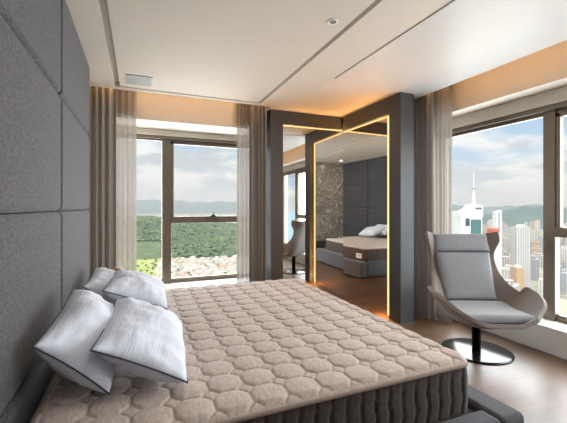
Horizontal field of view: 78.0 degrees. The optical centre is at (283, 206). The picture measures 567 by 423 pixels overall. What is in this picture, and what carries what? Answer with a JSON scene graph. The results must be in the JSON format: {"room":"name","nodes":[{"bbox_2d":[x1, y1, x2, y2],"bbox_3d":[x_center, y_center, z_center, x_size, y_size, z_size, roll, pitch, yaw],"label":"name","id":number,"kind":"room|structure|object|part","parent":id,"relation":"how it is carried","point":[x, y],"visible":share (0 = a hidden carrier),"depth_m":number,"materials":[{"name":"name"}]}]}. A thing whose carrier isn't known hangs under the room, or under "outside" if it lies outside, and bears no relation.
{"room":"bedroom","nodes":[
{"label":"bedroom","id":0,"kind":"room"},
{"bbox_2d":[137,221,233,259],"bbox_3d":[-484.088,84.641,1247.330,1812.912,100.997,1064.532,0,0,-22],"label":"hill","id":1,"kind":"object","parent":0,"point":[149,249],"depth_m":917.35,"materials":[{"name":"green plant"}]},
{"bbox_2d":[137,215,236,257],"bbox_3d":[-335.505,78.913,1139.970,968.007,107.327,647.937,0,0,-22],"label":"forest canopy","id":2,"kind":"object","parent":1,"relation":"on","point":[201,239],"visible":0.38,"depth_m":1033.93,"materials":[{"name":"green plant"}]},
{"bbox_2d":[137,91,236,135],"bbox_3d":[-0.497,-0.175,5.042,4.170,2.950,0.700,0,0,-22],"label":"wall","id":3,"kind":"structure","parent":0,"point":[154,111],"depth_m":4.42,"materials":[{"name":"paint"}]},
{"bbox_2d":[137,137,236,283],"bbox_3d":[-1.335,0.007,4.910,2.300,2.085,0.125,0,0,-22],"label":"window","id":4,"kind":"structure","parent":3,"relation":"in","point":[168,217],"depth_m":4.81,"materials":[{"name":"brown metal"}]},
{"bbox_2d":[137,128,236,143],"bbox_3d":[-1.324,-0.984,4.884,2.300,0.118,0.070,0,0,-22],"label":"roller blind","id":5,"kind":"object","parent":4,"relation":"attached to","point":[141,132],"visible":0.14,"depth_m":4.84,"materials":[{"name":"white fabric"}]},
{"bbox_3d":[-1.324,-0.945,4.884,2.300,0.040,0.020,0,0,-22],"label":"blind rail","id":6,"kind":"part","parent":5,"relation":"part of","materials":[{"name":"brown metal"}]},
{"bbox_3d":[-0.945,-0.342,5.092,1.320,1.127,0.075,0,0,-22],"label":"sash frame","id":7,"kind":"part","parent":4,"relation":"part of","materials":[{"name":"brown metal"}]},
{"bbox_2d":[165,278,236,288],"bbox_3d":[-1.238,1.056,4.676,2.320,0.017,0.530,0,0,-22],"label":"windowsill","id":8,"kind":"structure","parent":3,"relation":"attached to","point":[228,280],"depth_m":4.79,"materials":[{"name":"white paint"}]},
{"bbox_2d":[283,125,342,296],"bbox_3d":[0.420,0.097,4.886,0.955,2.399,0.019,0,0,-22],"label":"mirror panel","id":9,"kind":"object","parent":3,"relation":"attached to","point":[312,157],"visible":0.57,"depth_m":4.89,"materials":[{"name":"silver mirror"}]},
{"bbox_2d":[267,92,413,323],"bbox_3d":[0.570,0.010,4.482,1.275,2.580,1.650,0,0,-22],"label":"trim","id":10,"kind":"structure","parent":3,"relation":"attached to","point":[399,107],"depth_m":4.03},
{"bbox_2d":[343,116,388,315],"bbox_3d":[1.071,0.106,4.579,0.020,2.379,1.052,0,0,-23],"label":"mirror panel","id":11,"kind":"object","parent":3,"relation":"attached to","point":[366,146],"visible":0.88,"depth_m":4.54,"materials":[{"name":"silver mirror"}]},
{"bbox_2d":[137,200,236,213],"bbox_3d":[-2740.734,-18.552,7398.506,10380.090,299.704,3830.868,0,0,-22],"label":"mountain","id":12,"kind":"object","parent":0,"point":[143,206],"visible":0.22,"depth_m":7357.86},
{"bbox_2d":[66,0,566,116],"bbox_3d":[0.684,-1.330,2.078,4.350,0.100,6.520,0,0,-22],"label":"ceiling","id":13,"kind":"structure","parent":0,"point":[282,55],"depth_m":2.77,"materials":[{"name":"paint"}]},
{"bbox_2d":[126,74,152,86],"bbox_3d":[-1.453,-1.276,3.533,0.240,0.007,0.270,0,0,-22],"label":"ceiling vent","id":14,"kind":"object","parent":13,"relation":"in","point":[131,79],"visible":1,"depth_m":3.52,"materials":[{"name":"grey paint"}]},
{"bbox_2d":[327,18,337,24],"bbox_3d":[0.340,-1.275,2.412,0.078,0.008,0.078,0,0,-22],"label":"recessed light","id":15,"kind":"object","parent":13,"relation":"in","point":[333,21],"visible":1,"depth_m":2.41,"materials":[{"name":"white metal"}]},
{"bbox_2d":[335,0,566,93],"bbox_3d":[1.907,-1.276,1.669,1.200,0.008,4.430,0,0,-22],"label":"ceiling panel","id":16,"kind":"object","parent":13,"relation":"attached to","point":[464,39],"depth_m":2.71,"materials":[{"name":"white paint"}]},
{"bbox_2d":[337,297,566,422],"bbox_3d":[0.700,1.330,2.236,4.500,0.060,6.800,0,0,-22],"label":"floor","id":17,"kind":"structure","parent":0,"point":[534,384],"depth_m":2.73,"materials":[{"name":"brown wood"}]},
{"bbox_2d":[112,267,122,270],"bbox_3d":[-1.620,0.943,3.399,0.240,0.715,0.240,0,0,-22],"label":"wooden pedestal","id":18,"kind":"object","parent":17,"relation":"on","point":[114,268],"visible":0.19,"depth_m":3.37,"materials":[{"name":"brown wood"}]},
{"bbox_2d":[441,384,523,422],"bbox_3d":[-0.266,1.147,2.387,2.140,0.305,2.385,0,0,-22],"label":"bed base","id":19,"kind":"object","parent":17,"relation":"on","point":[482,407],"visible":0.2,"depth_m":1.71,"materials":[{"name":"fabric"}]},
{"bbox_2d":[30,278,468,422],"bbox_3d":[-0.342,0.891,2.382,1.920,0.290,2.170,0,0,-22],"label":"mattress","id":20,"kind":"object","parent":19,"relation":"on","point":[291,350],"visible":0.75,"depth_m":1.64,"materials":[{"name":"beige fabric"}]},
{"bbox_2d":[32,289,116,394],"bbox_3d":[-0.886,0.573,1.598,0.428,0.482,0.693,0,0,-20],"label":"pillow","id":21,"kind":"object","parent":20,"relation":"on","point":[66,344],"visible":0.74,"depth_m":1.36,"materials":[{"name":"white fabric"}]},
{"bbox_2d":[83,267,115,304],"bbox_3d":[-1.342,0.609,2.670,0.377,0.388,0.658,0,0,-22],"label":"pillow","id":22,"kind":"object","parent":20,"relation":"on","point":[101,277],"visible":0.37,"depth_m":2.46,"materials":[{"name":"white fabric"}]},
{"bbox_2d":[102,270,167,309],"bbox_3d":[-1.070,0.604,2.587,0.482,0.377,0.634,0,0,-20],"label":"pillow","id":23,"kind":"object","parent":20,"relation":"on","point":[137,285],"visible":0.77,"depth_m":2.38,"materials":[{"name":"white fabric"}]},
{"bbox_2d":[90,297,187,382],"bbox_3d":[-0.640,0.598,1.635,0.450,0.407,0.645,0,0,-18],"label":"pillow","id":24,"kind":"object","parent":20,"relation":"on","point":[143,338],"visible":0.97,"depth_m":1.43,"materials":[{"name":"white fabric"}]},
{"bbox_3d":[0.092,1.137,1.309,1.980,0.285,0.120,0,0,-22],"label":"rail","id":25,"kind":"part","parent":19,"relation":"part of","materials":[{"name":"fabric"}]},
{"bbox_3d":[0.649,1.137,2.764,0.160,0.285,2.385,0,0,-22],"label":"foot rail","id":26,"kind":"part","parent":19,"relation":"part of","materials":[{"name":"fabric"}]},
{"bbox_2d":[424,231,546,364],"bbox_3d":[1.743,0.769,3.142,0.902,1.062,0.887,0,0,3],"label":"armchair","id":27,"kind":"object","parent":17,"relation":"on","point":[467,284],"visible":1,"depth_m":3.25,"materials":[{"name":"beige fabric"}]},
{"bbox_2d":[435,252,496,300],"bbox_3d":[1.753,0.660,3.357,0.526,0.432,0.221,0,0,3],"label":"cushion","id":28,"kind":"object","parent":27,"relation":"on","point":[462,276],"depth_m":3.33,"materials":[{"name":"grey fabric"}]},
{"bbox_2d":[440,300,533,324],"bbox_3d":[1.737,0.910,3.008,0.640,0.108,0.504,0,0,3],"label":"seat cushion","id":29,"kind":"object","parent":27,"relation":"on","point":[515,312],"depth_m":2.91,"materials":[{"name":"grey fabric"}]},
{"bbox_2d":[452,40,566,117],"bbox_3d":[2.576,-0.175,3.011,0.440,2.950,6.800,0,0,-22],"label":"wall","id":30,"kind":"structure","parent":0,"point":[544,70],"depth_m":3.37,"materials":[{"name":"paint"}]},
{"bbox_2d":[452,107,566,323],"bbox_3d":[2.772,0.033,2.746,0.080,2.065,3.840,0,0,-22],"label":"window","id":31,"kind":"structure","parent":30,"relation":"in","point":[553,228],"depth_m":3.28,"materials":[{"name":"brown metal"}]},
{"bbox_2d":[452,86,566,132],"bbox_3d":[2.726,-0.994,2.727,0.070,0.178,3.840,0,0,-22],"label":"roller blind","id":32,"kind":"object","parent":31,"relation":"attached to","point":[553,99],"visible":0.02,"depth_m":3.57,"materials":[{"name":"white fabric"}]},
{"bbox_3d":[2.726,-0.930,2.727,0.020,0.050,3.840,0,0,-22],"label":"blind rail","id":33,"kind":"part","parent":32,"relation":"part of","materials":[{"name":"brown metal"}]},
{"bbox_3d":[2.830,-0.295,2.599,0.075,1.150,1.445,0,0,-22],"label":"sash frame","id":34,"kind":"part","parent":31,"relation":"part of","materials":[{"name":"brown metal"}]},
{"bbox_2d":[452,317,566,359],"bbox_3d":[2.910,1.183,2.261,0.395,0.235,4.860,0,0,-22],"label":"trim","id":35,"kind":"structure","parent":30,"relation":"attached to","point":[548,336],"depth_m":3.16,"materials":[{"name":"white paint"}]},
{"bbox_2d":[452,204,566,214],"bbox_3d":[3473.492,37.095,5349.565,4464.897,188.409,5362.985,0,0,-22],"label":"mountain","id":36,"kind":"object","parent":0,"point":[486,210],"visible":0.16,"depth_m":5232.81},
{"bbox_2d":[482,206,566,228],"bbox_3d":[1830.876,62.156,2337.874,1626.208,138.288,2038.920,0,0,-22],"label":"mountain","id":37,"kind":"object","parent":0,"point":[511,217],"visible":0.38,"depth_m":2291.63},
{"bbox_3d":[0.700,-1.675,2.236,4.500,0.050,6.800,0,0,-22],"label":"ceiling","id":38,"kind":"structure","parent":0,"visible":0},
{"bbox_2d":[85,86,115,276],"bbox_3d":[-2.036,-0.180,3.887,0.324,2.936,0.112,0,0,-22],"label":"curtain","id":39,"kind":"object","parent":38,"relation":"hanging from","point":[102,134],"visible":0.48,"depth_m":3.90,"materials":[{"name":"beige fabric"}]},
{"bbox_2d":[116,89,136,270],"bbox_3d":[-1.945,-0.180,4.020,0.473,2.936,0.053,0,0,-22],"label":"curtain","id":40,"kind":"object","parent":38,"relation":"hanging from","point":[126,100],"visible":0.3,"depth_m":4.07,"materials":[{"name":"white fabric"}]},
{"bbox_2d":[237,103,248,282],"bbox_3d":[-0.416,-0.180,4.648,0.422,2.936,0.064,0,0,-22],"label":"curtain","id":41,"kind":"object","parent":38,"relation":"hanging from","point":[242,109],"visible":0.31,"depth_m":4.61,"materials":[{"name":"white fabric"}]},
{"bbox_2d":[249,104,266,281],"bbox_3d":[-0.331,-0.180,4.593,0.247,2.936,0.108,0,0,-22],"label":"curtain","id":42,"kind":"object","parent":38,"relation":"hanging from","point":[257,114],"visible":0.83,"depth_m":4.59,"materials":[{"name":"brown fabric"}]},
{"bbox_2d":[414,92,435,319],"bbox_3d":[1.621,-0.180,4.160,0.092,2.936,0.420,0,0,-22],"label":"curtain","id":43,"kind":"object","parent":38,"relation":"hanging from","point":[424,301],"visible":0.7,"depth_m":4.10,"materials":[{"name":"brown fabric"}]},
{"bbox_2d":[433,85,451,322],"bbox_3d":[1.778,-0.180,4.080,0.057,2.936,0.456,0,0,-22],"label":"curtain","id":44,"kind":"object","parent":38,"relation":"hanging from","point":[442,98],"visible":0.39,"depth_m":3.97,"materials":[{"name":"white fabric"}]},
{"label":"outside","id":45,"kind":"structure","parent":0,"visible":0},
{"bbox_2d":[137,213,566,299],"bbox_3d":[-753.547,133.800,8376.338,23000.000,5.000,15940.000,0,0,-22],"label":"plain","id":46,"kind":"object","parent":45,"point":[534,285],"depth_m":747.26,"materials":[{"name":"green plant"}]},
{"bbox_2d":[189,269,196,273],"bbox_3d":[-179.468,127.100,693.898,12.000,8.400,11.000,0,0,-44],"label":"house","id":47,"kind":"structure","parent":46,"relation":"on","point":[192,271],"depth_m":690.01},
{"bbox_2d":[452,172,482,233],"bbox_3d":[177.493,48.679,338.700,21.214,165.243,18.600,0,0,0],"label":"tower","id":48,"kind":"structure","parent":46,"relation":"on","point":[468,220],"depth_m":329.98,"materials":[{"name":"white glass"}]},
{"bbox_3d":[177.493,3.300,338.500,21.214,12.257,17.000,0,0,0],"label":"crown","id":49,"kind":"part","parent":48,"relation":"part of","materials":[{"name":"white concrete"}]},
{"bbox_3d":[181.311,51.543,329.700,9.429,79.514,0.600,0,0,0],"label":"glass","id":50,"kind":"part","parent":48,"relation":"part of","materials":[{"name":"teal glass"}]},
{"bbox_2d":[487,228,500,273],"bbox_3d":[340.000,82.850,567.000,16.000,96.900,14.000,0,0,0],"label":"building","id":51,"kind":"structure","parent":46,"relation":"on","point":[497,254],"depth_m":559.95,"materials":[{"name":"white concrete"}]},
{"bbox_2d":[492,210,501,275],"bbox_3d":[382.009,68.307,626.000,9.743,125.986,12.000,0,0,0],"label":"tower","id":52,"kind":"structure","parent":46,"relation":"on","point":[497,214],"depth_m":619.96,"materials":[{"name":"white concrete"}]},
{"bbox_2d":[502,223,507,235],"bbox_3d":[797.559,95.450,1260.490,18.000,71.700,18.000,0,0,38],"label":"building","id":53,"kind":"structure","parent":46,"relation":"on","point":[504,226],"depth_m":1253.57,"materials":[{"name":"white concrete"}]},
{"bbox_2d":[502,236,508,255],"bbox_3d":[554.182,102.350,893.133,34.000,57.900,16.000,0,0,45],"label":"building","id":54,"kind":"structure","parent":46,"relation":"on","point":[505,241],"depth_m":880.27,"materials":[{"name":"grey concrete"}]},
{"bbox_2d":[502,254,508,267],"bbox_3d":[407.916,109.800,664.384,34.000,43.000,16.000,0,0,33],"label":"building","id":55,"kind":"structure","parent":46,"relation":"on","point":[505,259],"depth_m":652.25,"materials":[{"name":"grey concrete"}]},
{"bbox_2d":[502,265,511,279],"bbox_3d":[342.035,109.800,531.570,16.000,43.000,22.000,0,0,39],"label":"building","id":56,"kind":"structure","parent":46,"relation":"on","point":[505,270],"depth_m":525.63,"materials":[{"name":"white concrete"}]},
{"bbox_2d":[505,279,519,290],"bbox_3d":[255.170,106.800,394.967,16.000,49.000,22.000,0,0,42],"label":"building","id":57,"kind":"structure","parent":46,"relation":"on","point":[516,286],"depth_m":391.67,"materials":[{"name":"white concrete"}]},
{"bbox_2d":[510,265,523,289],"bbox_3d":[325.028,106.107,487.000,10.971,50.386,14.000,0,0,0],"label":"building","id":58,"kind":"structure","parent":46,"relation":"on","point":[516,271],"depth_m":480.00,"materials":[{"name":"concrete"}]},
{"bbox_2d":[511,224,529,287],"bbox_3d":[384.400,79.890,568.000,21.600,102.820,16.000,0,0,0],"label":"building","id":59,"kind":"structure","parent":46,"relation":"on","point":[520,234],"depth_m":559.95,"materials":[{"name":"white concrete"}]},
{"bbox_2d":[530,230,534,241],"bbox_3d":[894.613,106.950,1262.361,18.000,48.700,18.000,0,0,38],"label":"building","id":60,"kind":"structure","parent":46,"relation":"on","point":[532,233],"depth_m":1253.26,"materials":[{"name":"white concrete"}]},
{"bbox_2d":[530,256,538,280],"bbox_3d":[449.289,109.800,630.981,18.000,43.000,18.000,0,0,31],"label":"building","id":61,"kind":"structure","parent":46,"relation":"on","point":[534,262],"depth_m":622.23,"materials":[{"name":"grey concrete"}]},
{"bbox_2d":[530,221,539,230],"bbox_3d":[1078.422,95.450,1501.564,34.000,71.700,16.000,0,0,39],"label":"building","id":62,"kind":"structure","parent":46,"relation":"on","point":[532,224],"depth_m":1500.32,"materials":[{"name":"beige concrete"}]},
{"bbox_2d":[531,239,539,253],"bbox_3d":[642.470,106.950,891.768,16.000,48.700,22.000,0,0,29],"label":"building","id":63,"kind":"structure","parent":46,"relation":"on","point":[535,242],"depth_m":885.01,"materials":[{"name":"concrete"}]},
{"bbox_2d":[530,253,542,267],"bbox_3d":[557.625,116.150,767.771,34.000,30.300,16.000,0,0,42],"label":"building","id":64,"kind":"structure","parent":46,"relation":"on","point":[539,256],"depth_m":759.21,"materials":[{"name":"grey concrete"}]},
{"bbox_2d":[532,246,540,254],"bbox_3d":[594.759,111.550,822.646,18.000,39.500,18.000,0,0,38],"label":"building","id":65,"kind":"structure","parent":46,"relation":"on","point":[536,249],"depth_m":816.51,"materials":[{"name":"beige concrete"}]},
{"bbox_2d":[535,222,539,231],"bbox_3d":[1030.044,95.450,1420.762,16.000,71.700,34.000,0,0,35],"label":"building","id":66,"kind":"structure","parent":46,"relation":"on","point":[537,225],"depth_m":1406.67,"materials":[{"name":"white concrete"}]},
{"bbox_2d":[535,230,539,237],"bbox_3d":[989.679,111.550,1366.306,18.000,39.500,18.000,0,0,37],"label":"building","id":67,"kind":"structure","parent":46,"relation":"on","point":[537,233],"depth_m":1360.07,"materials":[{"name":"beige concrete"}]},
{"bbox_2d":[535,236,542,253],"bbox_3d":[727.814,106.950,992.101,24.000,48.700,14.000,0,0,35],"label":"building","id":68,"kind":"structure","parent":46,"relation":"on","point":[540,239],"depth_m":984.90,"materials":[{"name":"white concrete"}]},
{"bbox_2d":[539,278,542,293],"bbox_3d":[399.620,117.800,527.365,24.000,27.000,14.000,0,0,40],"label":"building","id":69,"kind":"structure","parent":46,"relation":"on","point":[540,279],"depth_m":528.08,"materials":[{"name":"white concrete"}]},
{"bbox_2d":[559,268,566,292],"bbox_3d":[428.404,113.800,548.082,24.000,35.000,14.000,0,0,37],"label":"building","id":70,"kind":"structure","parent":46,"relation":"on","point":[562,275],"depth_m":538.63,"materials":[{"name":"white concrete"}]},
{"bbox_2d":[559,246,566,267],"bbox_3d":[597.449,106.950,745.136,24.000,48.700,14.000,0,0,31],"label":"building","id":71,"kind":"structure","parent":46,"relation":"on","point":[562,250],"depth_m":741.08,"materials":[{"name":"grey concrete"}]},
{"bbox_2d":[562,238,566,245],"bbox_3d":[742.412,102.350,916.485,16.000,57.900,34.000,0,0,31],"label":"building","id":72,"kind":"structure","parent":46,"relation":"on","point":[564,240],"depth_m":905.78,"materials":[{"name":"white concrete"}]},
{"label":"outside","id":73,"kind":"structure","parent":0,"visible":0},
{"bbox_2d":[559,299,566,315],"bbox_3d":[378.935,130.700,371.607,180.217,0.001,251.892,0,0,-22],"label":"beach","id":74,"kind":"structure","parent":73,"point":[562,303],"depth_m":455.12},
{"bbox_3d":[-1.320,-0.175,1.402,0.130,2.950,6.800,0,0,-22],"label":"wall","id":75,"kind":"structure","parent":0,"visible":0},
{"bbox_2d":[0,0,89,422],"bbox_3d":[-1.122,0.010,1.374,0.206,2.576,3.797,0,0,-22],"label":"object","id":76,"kind":"object","parent":75,"relation":"attached to","point":[45,70],"visible":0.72,"depth_m":1.51,"materials":[{"name":"grey fabric"}]},
{"bbox_3d":[-1.093,0.995,1.415,0.120,0.604,1.244,0,0,-22],"label":"panel","id":77,"kind":"part","parent":76,"relation":"part of","materials":[{"name":"grey fabric"}]},
{"bbox_3d":[-1.093,-0.959,1.415,0.120,0.631,1.244,0,0,-22],"label":"panel","id":78,"kind":"part","parent":76,"relation":"part of","materials":[{"name":"grey fabric"}]},
{"bbox_3d":[-1.093,-0.307,1.415,0.120,0.659,1.244,0,0,-22],"label":"panel","id":79,"kind":"part","parent":76,"relation":"part of","materials":[{"name":"grey fabric"}]},
{"bbox_3d":[-1.093,0.357,1.415,0.120,0.659,1.244,0,0,-22],"label":"panel","id":80,"kind":"part","parent":76,"relation":"part of","materials":[{"name":"grey fabric"}]},
{"bbox_3d":[-1.570,0.357,2.571,0.120,0.659,1.244,0,0,-22],"label":"panel","id":81,"kind":"part","parent":76,"relation":"part of","materials":[{"name":"grey fabric"}]},
{"bbox_3d":[-1.570,-0.959,2.571,0.120,0.631,1.244,0,0,-22],"label":"panel","id":82,"kind":"part","parent":76,"relation":"part of","materials":[{"name":"grey fabric"}]},
{"bbox_3d":[-1.570,-0.307,2.571,0.120,0.659,1.244,0,0,-22],"label":"panel","id":83,"kind":"part","parent":76,"relation":"part of","materials":[{"name":"grey fabric"}]},
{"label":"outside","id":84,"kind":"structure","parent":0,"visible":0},
{"bbox_2d":[137,259,158,275],"bbox_3d":[-378.356,130.300,707.196,276.920,0.001,500.600,0,0,-22],"label":"meadow","id":85,"kind":"structure","parent":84,"point":[148,262],"depth_m":766.48,"materials":[{"name":"green plant"}]}
]}

